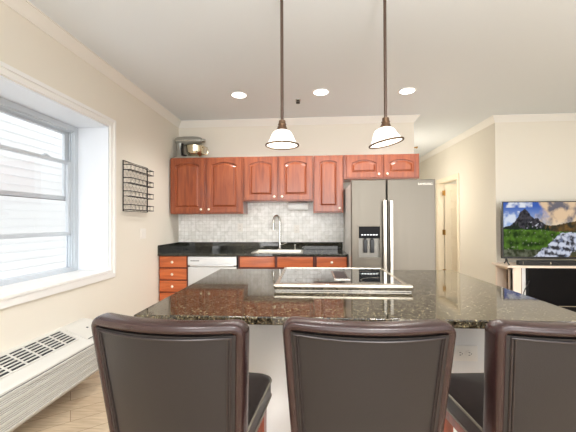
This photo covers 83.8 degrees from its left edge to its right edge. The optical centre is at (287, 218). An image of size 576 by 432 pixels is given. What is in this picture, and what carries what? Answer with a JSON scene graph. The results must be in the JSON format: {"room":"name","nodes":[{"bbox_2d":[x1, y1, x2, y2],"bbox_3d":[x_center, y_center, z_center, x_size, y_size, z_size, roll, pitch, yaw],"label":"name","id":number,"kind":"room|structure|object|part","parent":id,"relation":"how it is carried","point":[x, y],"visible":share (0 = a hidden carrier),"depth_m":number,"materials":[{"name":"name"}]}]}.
{"room":"kitchen","nodes":[
{"label":"kitchen","id":0,"kind":"room"},
{"bbox_2d":[12,370,109,431],"bbox_3d":[1.569,1.366,2.288,7.191,0.100,11.200,0,0,4],"label":"floor","id":1,"kind":"structure","parent":0,"point":[82,408],"depth_m":2.19,"materials":[{"name":"brown wood"}]},
{"bbox_2d":[159,256,188,300],"bbox_3d":[-1.411,0.903,4.281,0.368,0.884,0.661,0,0,4],"label":"base cabinet","id":2,"kind":"object","parent":1,"relation":"on","point":[173,270],"visible":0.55,"depth_m":3.99,"materials":[{"name":"brown wood"}]},
{"bbox_3d":[-1.430,0.987,3.993,0.344,0.136,0.020,0,0,4],"label":"drawer","id":3,"kind":"part","parent":2,"relation":"part of","materials":[{"name":"brown wood"}]},
{"bbox_3d":[-1.431,0.836,3.995,0.344,0.136,0.020,0,0,4],"label":"drawer","id":4,"kind":"part","parent":2,"relation":"part of","materials":[{"name":"brown wood"}]},
{"bbox_3d":[-1.431,0.684,3.996,0.344,0.136,0.020,0,0,4],"label":"drawer","id":5,"kind":"part","parent":2,"relation":"part of","materials":[{"name":"brown wood"}]},
{"bbox_3d":[-1.432,0.533,3.997,0.344,0.136,0.020,0,0,4],"label":"drawer","id":6,"kind":"part","parent":2,"relation":"part of","materials":[{"name":"brown wood"}]},
{"bbox_2d":[158,242,347,256],"bbox_3d":[-0.431,0.390,4.228,2.342,0.132,0.646,0,0,4],"label":"countertop","id":7,"kind":"structure","parent":2,"relation":"on","point":[324,249],"depth_m":4.46,"materials":[{"name":"black stone"}]},
{"bbox_2d":[251,249,303,252],"bbox_3d":[-0.124,0.513,4.192,0.650,0.191,0.445,0,0,4],"label":"sink","id":8,"kind":"object","parent":7,"relation":"in","point":[257,250],"visible":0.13,"depth_m":4.37,"materials":[{"name":"white ceramic"}]},
{"bbox_2d":[272,215,286,249],"bbox_3d":[-0.127,0.183,4.434,0.214,0.487,0.089,0,0,-18],"label":"faucet","id":9,"kind":"object","parent":7,"relation":"on","point":[275,216],"visible":1,"depth_m":4.44,"materials":[{"name":"silver metal"}]},
{"bbox_2d":[91,313,271,431],"bbox_3d":[-0.331,0.808,1.164,0.505,1.014,0.537,0,0,10],"label":"counter stool","id":10,"kind":"object","parent":1,"relation":"on","point":[157,375],"visible":1,"depth_m":0.94,"materials":[{"name":"brown leather"}]},
{"bbox_3d":[-0.364,0.548,0.995,0.459,0.430,0.170,0,0,10],"label":"backrest panel","id":11,"kind":"part","parent":10,"relation":"part of","materials":[{"name":"brown leather"}]},
{"bbox_3d":[-0.321,0.697,1.222,0.448,0.106,0.410,0,0,10],"label":"seat","id":12,"kind":"part","parent":10,"relation":"part of","materials":[{"name":"leather"}]},
{"bbox_3d":[-0.113,1.033,1.336,0.042,0.565,0.046,0,0,10],"label":"leg","id":13,"kind":"part","parent":10,"relation":"part of","materials":[{"name":"brown wood"}]},
{"bbox_2d":[188,256,237,285],"bbox_3d":[-0.912,0.891,4.223,0.616,0.862,0.689,0,0,4],"label":"dishwasher","id":14,"kind":"object","parent":1,"relation":"on","point":[200,267],"visible":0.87,"depth_m":3.94,"materials":[{"name":"white plastic"}]},
{"bbox_3d":[-0.934,0.570,3.914,0.551,0.026,0.065,0,0,4],"label":"handle","id":15,"kind":"part","parent":14,"relation":"part of","materials":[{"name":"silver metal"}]},
{"bbox_3d":[-0.930,0.909,3.953,0.608,0.642,0.035,0,0,4],"label":"door panel","id":16,"kind":"part","parent":14,"relation":"part of","materials":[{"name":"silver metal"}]},
{"bbox_3d":[-0.932,0.518,3.954,0.608,0.109,0.038,0,0,4],"label":"control panel","id":17,"kind":"part","parent":14,"relation":"part of","materials":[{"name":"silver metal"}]},
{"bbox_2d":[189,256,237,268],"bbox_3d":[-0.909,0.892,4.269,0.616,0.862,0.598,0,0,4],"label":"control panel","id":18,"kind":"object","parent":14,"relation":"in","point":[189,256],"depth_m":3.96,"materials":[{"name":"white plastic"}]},
{"bbox_2d":[238,256,313,268],"bbox_3d":[-0.130,0.897,4.194,0.928,0.884,0.661,0,0,4],"label":"base cabinet","id":19,"kind":"object","parent":1,"relation":"on","point":[244,262],"visible":0.13,"depth_m":3.91,"materials":[{"name":"brown wood"}]},
{"bbox_2d":[314,256,346,267],"bbox_3d":[0.537,0.894,4.149,0.400,0.884,0.661,0,0,4],"label":"base cabinet","id":20,"kind":"object","parent":1,"relation":"on","point":[319,261],"visible":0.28,"depth_m":3.86,"materials":[{"name":"brown wood"}]},
{"bbox_2d":[248,325,484,431],"bbox_3d":[0.375,0.880,2.067,1.670,0.879,1.010,0,0,4],"label":"base cabinet","id":21,"kind":"object","parent":1,"relation":"on","point":[266,346],"visible":0.02,"depth_m":1.60,"materials":[{"name":"white paint"}]},
{"bbox_2d":[134,269,575,328],"bbox_3d":[0.328,0.422,1.949,1.876,0.035,1.325,0,0,4],"label":"countertop","id":22,"kind":"structure","parent":21,"relation":"on","point":[464,301],"depth_m":1.53,"materials":[{"name":"brown stone"}]},
{"bbox_2d":[273,267,412,291],"bbox_3d":[0.326,0.386,2.141,0.768,0.040,0.748,0,0,4],"label":"cooktop","id":23,"kind":"object","parent":22,"relation":"in","point":[337,279],"visible":1,"depth_m":1.97,"materials":[{"name":"silver metal"}]},
{"bbox_2d":[331,271,349,279],"bbox_3d":[0.348,0.377,2.153,0.100,0.005,0.310,0,0,4],"label":"vent grille","id":24,"kind":"object","parent":23,"relation":"attached to","point":[335,275],"depth_m":2.11,"materials":[{"name":"black plastic"}]},
{"bbox_3d":[0.327,0.387,2.158,0.728,0.016,0.678,0,0,4],"label":"glass","id":25,"kind":"part","parent":23,"relation":"part of","materials":[{"name":"glass"}]},
{"bbox_2d":[453,345,477,360],"bbox_3d":[0.845,0.644,1.536,0.122,0.074,0.010,0,0,4],"label":"wall outlet","id":26,"kind":"object","parent":21,"relation":"attached to","point":[461,352],"visible":0.8,"depth_m":1.53,"materials":[{"name":"white plastic"}]},
{"bbox_2d":[456,350,463,356],"bbox_3d":[0.824,0.644,1.535,0.033,0.033,0.004,0,0,4],"label":"socket","id":27,"kind":"object","parent":26,"relation":"attached to","point":[459,353],"depth_m":1.53,"materials":[{"name":"white plastic"}]},
{"bbox_2d":[466,350,472,356],"bbox_3d":[0.866,0.644,1.532,0.033,0.033,0.004,0,0,4],"label":"socket","id":28,"kind":"object","parent":26,"relation":"attached to","point":[469,353],"depth_m":1.53,"materials":[{"name":"white plastic"}]},
{"bbox_2d":[282,316,455,431],"bbox_3d":[0.250,0.805,1.141,0.505,1.014,0.537,0,0,4],"label":"counter stool","id":29,"kind":"object","parent":1,"relation":"on","point":[342,375],"visible":1,"depth_m":0.92,"materials":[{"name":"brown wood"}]},
{"bbox_2d":[344,179,435,269],"bbox_3d":[1.185,0.440,3.918,0.909,1.743,0.915,0,0,4],"label":"refrigerator","id":30,"kind":"object","parent":1,"relation":"on","point":[389,224],"visible":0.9,"depth_m":3.52,"materials":[{"name":"grey metal"}]},
{"bbox_3d":[0.897,0.418,3.570,0.382,1.703,0.065,0,0,4],"label":"freezer door","id":31,"kind":"part","parent":30,"relation":"part of","materials":[{"name":"silver metal"}]},
{"bbox_3d":[0.899,0.259,3.555,0.271,0.381,0.057,0,0,4],"label":"dispenser trim","id":32,"kind":"part","parent":30,"relation":"part of","materials":[{"name":"silver metal"}]},
{"bbox_3d":[0.898,0.147,3.557,0.231,0.129,0.045,0,0,4],"label":"dispenser panel","id":33,"kind":"part","parent":30,"relation":"part of","materials":[{"name":"black plastic"}]},
{"bbox_3d":[1.055,0.301,3.499,0.040,1.014,0.060,0,0,4],"label":"handle","id":34,"kind":"part","parent":30,"relation":"part of","materials":[{"name":"silver metal"}]},
{"bbox_3d":[1.125,0.301,3.494,0.040,1.014,0.060,0,0,4],"label":"handle","id":35,"kind":"part","parent":30,"relation":"part of","materials":[{"name":"silver metal"}]},
{"bbox_3d":[1.355,0.416,3.538,0.517,1.703,0.065,0,0,4],"label":"fridge door","id":36,"kind":"part","parent":30,"relation":"part of","materials":[{"name":"silver metal"}]},
{"bbox_2d":[444,319,575,431],"bbox_3d":[0.842,0.803,1.125,0.505,1.014,0.537,0,0,-1],"label":"counter stool","id":37,"kind":"object","parent":1,"relation":"on","point":[527,383],"visible":0.85,"depth_m":0.92,"materials":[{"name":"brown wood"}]},
{"bbox_3d":[0.656,1.030,1.329,0.042,0.565,0.046,0,0,-1],"label":"leg","id":38,"kind":"part","parent":37,"relation":"part of","materials":[{"name":"brown wood"}]},
{"bbox_3d":[0.841,0.692,1.184,0.448,0.106,0.410,0,0,-1],"label":"seat","id":39,"kind":"part","parent":37,"relation":"part of","materials":[{"name":"leather"}]},
{"bbox_3d":[0.845,0.543,0.953,0.459,0.430,0.170,0,0,-1],"label":"backrest panel","id":40,"kind":"part","parent":37,"relation":"part of","materials":[{"name":"brown leather"}]},
{"bbox_2d":[492,262,575,311],"bbox_3d":[3.713,0.956,4.173,1.845,0.735,0.365,0,0,4],"label":"media console","id":41,"kind":"object","parent":1,"relation":"on","point":[555,285],"visible":0.51,"depth_m":4.04,"materials":[{"name":"beige laminate"}]},
{"bbox_2d":[507,268,521,293],"bbox_3d":[2.929,0.945,4.244,0.130,0.645,0.300,0,0,4],"label":"shelf","id":42,"kind":"object","parent":41,"relation":"attached to","point":[514,275],"depth_m":4.08,"materials":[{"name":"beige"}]},
{"bbox_2d":[500,201,575,264],"bbox_3d":[3.444,0.179,4.155,1.293,0.820,0.189,0,0,4],"label":"television","id":43,"kind":"object","parent":41,"relation":"on","point":[529,229],"visible":1,"depth_m":4.16,"materials":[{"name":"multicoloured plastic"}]},
{"bbox_2d":[516,260,575,265],"bbox_3d":[3.447,0.559,4.080,1.000,0.060,0.072,0,0,4],"label":"soundbar","id":44,"kind":"object","parent":41,"relation":"on","point":[518,262],"visible":1,"depth_m":4.06,"materials":[{"name":"black plastic"}]},
{"bbox_3d":[3.747,0.930,4.038,1.420,0.625,0.080,0,0,4],"label":"dark glass","id":45,"kind":"part","parent":41,"relation":"part of","materials":[{"name":"black glass"}]},
{"bbox_2d":[0,1,178,352],"bbox_3d":[-1.904,-0.043,2.535,0.360,2.751,11.200,0,0,4],"label":"wall","id":46,"kind":"structure","parent":0,"point":[144,137],"depth_m":3.16,"materials":[{"name":"beige paint"}]},
{"bbox_2d":[0,318,98,431],"bbox_3d":[-1.606,0.997,2.121,0.281,0.362,1.090,0,0,4],"label":"air conditioner","id":47,"kind":"object","parent":46,"relation":"attached to","point":[34,373],"visible":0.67,"depth_m":2.01,"materials":[{"name":"grey plastic"}]},
{"bbox_2d":[0,330,78,378],"bbox_3d":[-1.635,0.848,1.991,0.151,0.067,0.735,0,0,4],"label":"grille","id":48,"kind":"object","parent":47,"relation":"attached to","point":[13,362],"depth_m":2.04,"materials":[{"name":"grey plastic"}]},
{"bbox_3d":[-1.569,0.866,2.515,0.177,0.077,0.240,0,0,4],"label":"control lid","id":49,"kind":"part","parent":47,"relation":"part of","materials":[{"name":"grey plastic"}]},
{"bbox_2d":[0,61,115,308],"bbox_3d":[-1.931,-0.204,2.114,0.412,1.509,2.007,0,0,4],"label":"window","id":50,"kind":"structure","parent":46,"relation":"in","point":[88,161],"depth_m":2.95,"materials":[{"name":"white paint"}]},
{"bbox_3d":[-2.121,-0.499,2.130,0.026,0.633,1.740,0,0,4],"label":"sash","id":51,"kind":"part","parent":50,"relation":"part of","materials":[{"name":"grey plastic"}]},
{"bbox_3d":[-2.086,-0.197,2.125,0.030,0.683,1.740,0,0,4],"label":"sash","id":52,"kind":"part","parent":50,"relation":"part of","materials":[{"name":"grey plastic"}]},
{"bbox_3d":[-2.092,-0.197,2.126,0.089,1.347,1.831,0,0,4],"label":"frame","id":53,"kind":"part","parent":50,"relation":"part of","materials":[{"name":"grey plastic"}]},
{"bbox_2d":[0,0,180,127],"bbox_3d":[-1.814,-1.392,0.798,0.066,0.083,7.723,0,0,4],"label":"trim","id":54,"kind":"structure","parent":46,"relation":"attached to","point":[26,9],"depth_m":2.62,"materials":[{"name":"white paint"}]},
{"bbox_2d":[123,160,153,212],"bbox_3d":[-1.611,-0.336,3.478,0.087,0.518,0.492,0,0,4],"label":"spice rack","id":55,"kind":"object","parent":46,"relation":"attached to","point":[135,171],"visible":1,"depth_m":3.43,"materials":[{"name":"grey metal"}]},
{"bbox_2d":[124,164,153,175],"bbox_3d":[-1.609,-0.525,3.479,0.080,0.060,0.485,0,0,4],"label":"shelf","id":56,"kind":"object","parent":55,"relation":"on","point":[135,171],"depth_m":3.44,"materials":[{"name":"grey metal"}]},
{"bbox_2d":[124,177,153,187],"bbox_3d":[-1.608,-0.392,3.478,0.080,0.060,0.485,0,0,4],"label":"shelf","id":57,"kind":"object","parent":55,"relation":"on","point":[147,181],"depth_m":3.42,"materials":[{"name":"grey metal"}]},
{"bbox_2d":[124,190,153,199],"bbox_3d":[-1.608,-0.257,3.477,0.080,0.060,0.485,0,0,4],"label":"shelf","id":58,"kind":"object","parent":55,"relation":"on","point":[147,193],"depth_m":3.50,"materials":[{"name":"grey metal"}]},
{"bbox_2d":[124,204,153,210],"bbox_3d":[-1.607,-0.119,3.476,0.080,0.060,0.485,0,0,4],"label":"shelf","id":59,"kind":"object","parent":55,"relation":"on","point":[147,206],"depth_m":3.45,"materials":[{"name":"grey metal"}]},
{"bbox_2d":[140,228,145,238],"bbox_3d":[-1.642,0.165,3.639,0.010,0.115,0.120,0,0,4],"label":"light switch","id":60,"kind":"object","parent":46,"relation":"attached to","point":[142,231],"visible":1,"depth_m":3.64,"materials":[{"name":"white plastic"}]},
{"bbox_2d":[179,122,413,249],"bbox_3d":[0.199,-0.021,6.263,3.330,2.751,3.477,0,0,4],"label":"wall","id":61,"kind":"structure","parent":0,"point":[326,139],"depth_m":4.52,"materials":[{"name":"beige paint"}]},
{"bbox_2d":[170,157,247,214],"bbox_3d":[-1.081,-0.445,4.425,0.990,0.756,0.371,0,0,4],"label":"upper cabinet","id":62,"kind":"object","parent":61,"relation":"attached to","point":[209,185],"visible":0.99,"depth_m":4.28,"materials":[{"name":"brown wood"}]},
{"bbox_3d":[-1.348,-0.445,4.300,0.464,0.728,0.020,0,0,4],"label":"door","id":63,"kind":"part","parent":62,"relation":"part of","materials":[{"name":"brown wood"}]},
{"bbox_2d":[174,136,208,157],"bbox_3d":[-1.330,-0.986,4.469,0.481,0.328,0.264,0,0,4],"label":"stand mixer","id":64,"kind":"object","parent":62,"relation":"on","point":[194,149],"visible":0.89,"depth_m":4.40,"materials":[{"name":"silver metal"}]},
{"bbox_3d":[-1.426,-0.942,4.388,0.090,0.192,0.043,0,-1,28],"label":"power cord","id":65,"kind":"part","parent":64,"relation":"part of","materials":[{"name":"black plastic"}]},
{"bbox_2d":[185,144,208,156],"bbox_3d":[-1.256,-0.933,4.463,0.334,0.155,0.264,0,0,4],"label":"bowl","id":66,"kind":"object","parent":64,"relation":"on","point":[193,150],"depth_m":4.37,"materials":[{"name":"silver metal"}]},
{"bbox_3d":[-0.847,-0.448,4.266,0.471,0.728,0.020,0,0,4],"label":"door","id":67,"kind":"part","parent":62,"relation":"part of","materials":[{"name":"brown wood"}]},
{"bbox_2d":[179,202,343,248],"bbox_3d":[-0.402,0.086,4.556,2.361,0.686,0.008,0,0,4],"label":"backsplash","id":68,"kind":"structure","parent":61,"relation":"attached to","point":[257,224],"depth_m":4.55,"materials":[{"name":"tile"}]},
{"bbox_2d":[243,156,312,202],"bbox_3d":[-0.124,-0.530,4.360,0.922,0.595,0.371,0,0,4],"label":"upper cabinet","id":69,"kind":"object","parent":61,"relation":"attached to","point":[266,179],"visible":1,"depth_m":4.21,"materials":[{"name":"brown wood"}]},
{"bbox_3d":[-0.360,-0.530,4.234,0.437,0.567,0.020,0,0,4],"label":"door","id":70,"kind":"part","parent":69,"relation":"part of","materials":[{"name":"brown wood"}]},
{"bbox_3d":[0.100,-0.532,4.202,0.434,0.567,0.020,0,0,4],"label":"door","id":71,"kind":"part","parent":69,"relation":"part of","materials":[{"name":"brown wood"}]},
{"bbox_2d":[287,202,307,209],"bbox_3d":[0.136,-0.178,4.383,0.286,0.111,0.100,0,0,4],"label":"paper towel holder","id":72,"kind":"object","parent":69,"relation":"attached to","point":[291,206],"visible":0.9,"depth_m":4.34,"materials":[{"name":"white paper"}]},
{"bbox_2d":[294,225,298,232],"bbox_3d":[0.123,0.140,4.511,0.072,0.115,0.010,0,0,4],"label":"wall outlet","id":73,"kind":"object","parent":61,"relation":"attached to","point":[296,227],"visible":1,"depth_m":4.51,"materials":[{"name":"white plastic"}]},
{"bbox_2d":[179,115,419,127],"bbox_3d":[0.218,-1.356,6.139,3.396,0.083,3.343,0,0,4],"label":"trim","id":74,"kind":"structure","parent":61,"relation":"attached to","point":[393,118],"depth_m":4.50,"materials":[{"name":"white paint"}]},
{"bbox_2d":[313,155,342,212],"bbox_3d":[0.534,-0.456,4.315,0.389,0.750,0.371,0,0,4],"label":"upper cabinet","id":75,"kind":"object","parent":61,"relation":"attached to","point":[327,169],"visible":0.99,"depth_m":4.17,"materials":[{"name":"brown wood"}]},
{"bbox_2d":[343,154,418,181],"bbox_3d":[1.211,-0.676,4.271,0.961,0.316,0.371,0,0,4],"label":"upper cabinet","id":76,"kind":"object","parent":61,"relation":"attached to","point":[377,166],"visible":0.97,"depth_m":4.12,"materials":[{"name":"brown wood"}]},
{"bbox_3d":[0.980,-0.676,4.144,0.451,0.288,0.020,0,0,4],"label":"door","id":77,"kind":"part","parent":76,"relation":"part of","materials":[{"name":"brown wood"}]},
{"bbox_3d":[1.451,-0.678,4.112,0.440,0.288,0.020,0,0,4],"label":"door","id":78,"kind":"part","parent":76,"relation":"part of","materials":[{"name":"brown wood"}]},
{"bbox_2d":[28,0,575,157],"bbox_3d":[1.558,-1.494,2.312,7.491,0.120,11.200,0,0,4],"label":"ceiling","id":79,"kind":"structure","parent":0,"point":[468,62],"depth_m":2.76,"materials":[{"name":"white paint"}]},
{"bbox_2d":[230,91,247,98],"bbox_3d":[-0.559,-1.411,3.658,0.196,0.008,0.196,0,0,4],"label":"recessed light","id":80,"kind":"object","parent":79,"relation":"in","point":[239,95],"visible":1,"depth_m":3.66,"materials":[{"name":"white paint"}]},
{"bbox_2d":[265,0,298,149],"bbox_3d":[-0.037,-0.938,1.965,0.210,0.987,0.210,0,0,4],"label":"pendant lamp","id":81,"kind":"object","parent":79,"relation":"hanging from","point":[281,138],"visible":1,"depth_m":1.96,"materials":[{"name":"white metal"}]},
{"bbox_3d":[-0.035,-0.496,1.961,0.196,0.090,0.196,0,0,4],"label":"lamp shade","id":82,"kind":"part","parent":81,"relation":"part of","materials":[{"name":"white glass"}]},
{"bbox_3d":[-0.037,-1.002,1.965,0.019,0.819,0.018,0,0,4],"label":"rod","id":83,"kind":"part","parent":81,"relation":"part of","materials":[{"name":"brown metal"}]},
{"bbox_2d":[312,88,329,95],"bbox_3d":[0.368,-1.415,3.585,0.196,0.008,0.196,0,0,4],"label":"recessed light","id":84,"kind":"object","parent":79,"relation":"in","point":[318,92],"visible":1,"depth_m":3.58,"materials":[{"name":"white paint"}]},
{"bbox_2d":[369,0,403,148],"bbox_3d":[0.585,-0.932,1.922,0.206,1.004,0.210,0,0,4],"label":"pendant lamp","id":85,"kind":"object","parent":79,"relation":"hanging from","point":[386,135],"visible":1,"depth_m":1.91,"materials":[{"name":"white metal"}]},
{"bbox_3d":[0.582,-1.004,1.923,0.019,0.819,0.018,0,0,4],"label":"rod","id":86,"kind":"part","parent":85,"relation":"part of","materials":[{"name":"brown metal"}]},
{"bbox_3d":[0.587,-0.493,1.919,0.192,0.114,0.196,0,0,4],"label":"lamp shade","id":87,"kind":"part","parent":85,"relation":"part of","materials":[{"name":"white glass"}]},
{"bbox_2d":[398,87,416,94],"bbox_3d":[1.322,-1.419,3.560,0.196,0.008,0.196,0,0,4],"label":"recessed light","id":88,"kind":"object","parent":79,"relation":"in","point":[408,90],"visible":1,"depth_m":3.54,"materials":[{"name":"white paint"}]},
{"bbox_2d":[444,181,456,259],"bbox_3d":[3.574,-0.040,5.618,1.030,2.751,2.206,0,0,4],"label":"wall","id":89,"kind":"structure","parent":0,"point":[453,182],"depth_m":6.64,"materials":[{"name":"beige paint"}]},
{"bbox_2d":[419,122,503,284],"bbox_3d":[3.042,-0.033,6.120,0.100,2.751,3.376,0,0,4],"label":"wall","id":90,"kind":"structure","parent":0,"point":[477,158],"depth_m":4.92,"materials":[{"name":"beige paint"}]},
{"bbox_2d":[436,173,459,272],"bbox_3d":[3.401,0.275,5.976,0.866,2.130,0.990,0,0,4],"label":"door","id":91,"kind":"structure","parent":90,"relation":"in","point":[447,195],"depth_m":6.36,"materials":[{"name":"beige paint"}]},
{"bbox_2d":[419,113,575,162],"bbox_3d":[4.157,-1.373,5.922,2.496,0.083,3.242,0,0,4],"label":"trim","id":92,"kind":"structure","parent":90,"relation":"attached to","point":[492,119],"depth_m":4.42,"materials":[{"name":"white paint"}]},
{"bbox_2d":[503,121,575,261],"bbox_3d":[4.144,-0.052,4.414,2.330,2.751,0.120,0,0,4],"label":"wall","id":93,"kind":"structure","parent":0,"point":[539,157],"depth_m":4.41,"materials":[{"name":"beige paint"}]},
{"label":"outside","id":94,"kind":"structure","parent":0,"visible":0},
{"bbox_2d":[0,113,65,278],"bbox_3d":[-3.885,-1.395,4.285,0.280,7.500,16.000,0,0,4],"label":"window pane","id":95,"kind":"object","parent":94,"point":[18,172],"visible":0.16,"depth_m":4.66,"materials":[{"name":"white"}]}
]}

